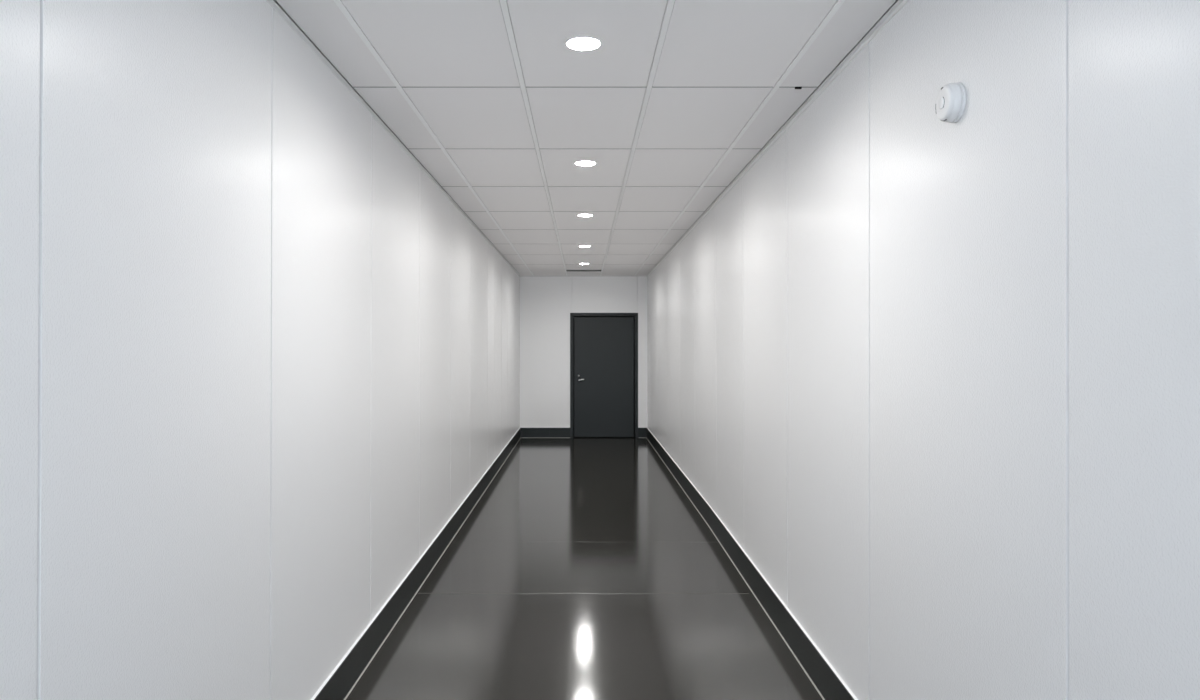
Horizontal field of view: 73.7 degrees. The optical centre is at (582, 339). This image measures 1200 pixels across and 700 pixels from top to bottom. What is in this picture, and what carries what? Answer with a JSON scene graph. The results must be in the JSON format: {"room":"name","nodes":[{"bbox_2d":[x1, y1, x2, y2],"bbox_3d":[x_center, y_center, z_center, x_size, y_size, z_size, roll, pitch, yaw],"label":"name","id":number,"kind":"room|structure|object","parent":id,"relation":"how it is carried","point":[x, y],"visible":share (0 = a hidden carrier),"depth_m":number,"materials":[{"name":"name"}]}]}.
{"room":"corridor","nodes":[
{"label":"corridor","id":0,"kind":"room"},
{"bbox_2d":[0,0,519,699],"bbox_3d":[-1.214,0.213,5.834,0.172,2.960,16.870,0,0,0],"label":"wall","id":1,"kind":"structure","parent":0,"point":[255,360],"depth_m":2.46,"materials":[{"name":"white paint"}]},
{"bbox_2d":[267,0,520,275],"bbox_3d":[-1.123,-1.190,5.843,0.034,0.006,16.869,0,0,0],"label":"trim","id":2,"kind":"structure","parent":1,"relation":"attached to","point":[272,3],"depth_m":3.96,"materials":[{"name":"white"}]},
{"bbox_2d":[311,428,520,699],"bbox_3d":[-1.127,1.601,5.817,0.043,0.183,16.856,0,0,0],"label":"baseboard","id":3,"kind":"structure","parent":1,"relation":"attached to","point":[339,684],"depth_m":4.81,"materials":[{"name":"black plastic"}]},
{"bbox_2d":[520,275,646,426],"bbox_3d":[0.000,0.272,14.348,2.600,2.960,0.160,0,0,0],"label":"wall","id":4,"kind":"structure","parent":0,"point":[546,303],"depth_m":14.27,"materials":[{"name":"white paint"}]},
{"bbox_2d":[520,427,569,437],"bbox_3d":[-0.671,1.658,14.249,0.885,0.187,0.025,0,0,0],"label":"baseboard","id":5,"kind":"structure","parent":4,"relation":"attached to","point":[525,432],"depth_m":14.25,"materials":[{"name":"black plastic"}]},
{"bbox_2d":[520,276,646,276],"bbox_3d":[0.009,-1.126,14.271,2.272,0.016,0.018,0,0,0],"label":"trim","id":6,"kind":"structure","parent":4,"relation":"attached to","point":[520,276],"depth_m":14.27,"materials":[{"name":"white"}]},
{"bbox_2d":[570,312,638,437],"bbox_3d":[0.376,0.635,14.267,1.226,2.233,0.138,0,0,0],"label":"door","id":7,"kind":"structure","parent":4,"relation":"in","point":[603,345],"depth_m":14.26,"materials":[{"name":"black"}]},
{"bbox_2d":[638,427,646,437],"bbox_3d":[1.057,1.658,14.249,0.152,0.187,0.025,0,0,0],"label":"baseboard","id":8,"kind":"structure","parent":4,"relation":"attached to","point":[642,431],"depth_m":14.25,"materials":[{"name":"black plastic"}]},
{"bbox_2d":[346,437,822,699],"bbox_3d":[0.000,1.743,5.893,2.600,0.101,17.010,0,0,0],"label":"floor","id":9,"kind":"structure","parent":0,"point":[583,569],"depth_m":5.13,"materials":[{"name":"grey tile"}]},
{"bbox_2d":[276,0,895,275],"bbox_3d":[0.000,-1.248,5.914,2.600,0.126,17.010,0,0,0],"label":"ceiling","id":10,"kind":"structure","parent":0,"point":[676,98],"depth_m":3.97,"materials":[{"name":"white tile"}]},
{"bbox_2d":[565,36,601,50],"bbox_3d":[0.002,-1.208,3.272,0.149,0.007,0.149,0,0,0],"label":"recessed light","id":11,"kind":"object","parent":10,"relation":"in","point":[582,43],"visible":1,"depth_m":3.26,"materials":[{"name":"white glass"}]},
{"bbox_2d":[574,160,595,165],"bbox_3d":[0.016,-1.193,5.425,0.149,0.007,0.149,0,0,0],"label":"recessed light","id":12,"kind":"object","parent":10,"relation":"in","point":[585,162],"visible":1,"depth_m":5.41,"materials":[{"name":"white glass"}]},
{"bbox_2d":[577,214,592,216],"bbox_3d":[0.020,-1.177,7.601,0.149,0.007,0.149,0,0,0],"label":"recessed light","id":13,"kind":"object","parent":10,"relation":"in","point":[581,215],"visible":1,"depth_m":7.58,"materials":[{"name":"white glass"}]},
{"bbox_2d":[647,0,1199,699],"bbox_3d":[1.218,0.213,5.834,0.164,2.960,16.870,0,0,0],"label":"wall","id":14,"kind":"structure","parent":0,"point":[937,381],"depth_m":2.35,"materials":[{"name":"white paint"}]},
{"bbox_2d":[646,428,857,699],"bbox_3d":[1.149,1.601,5.817,0.072,0.183,16.856,0,0,0],"label":"baseboard","id":15,"kind":"structure","parent":14,"relation":"attached to","point":[828,683],"depth_m":4.83,"materials":[{"name":"black plastic"}]},
{"bbox_2d":[647,0,907,276],"bbox_3d":[1.143,-1.183,5.843,0.032,0.020,16.869,0,0,0],"label":"trim","id":16,"kind":"structure","parent":14,"relation":"attached to","point":[899,4],"depth_m":3.94,"materials":[{"name":"white"}]},
{"bbox_2d":[935,82,965,122],"bbox_3d":[1.122,-0.725,2.452,0.048,0.120,0.120,0,0,0],"label":"smoke detector","id":17,"kind":"object","parent":14,"relation":"attached to","point":[951,99],"visible":1,"depth_m":2.42,"materials":[{"name":"white plastic"}]}
]}

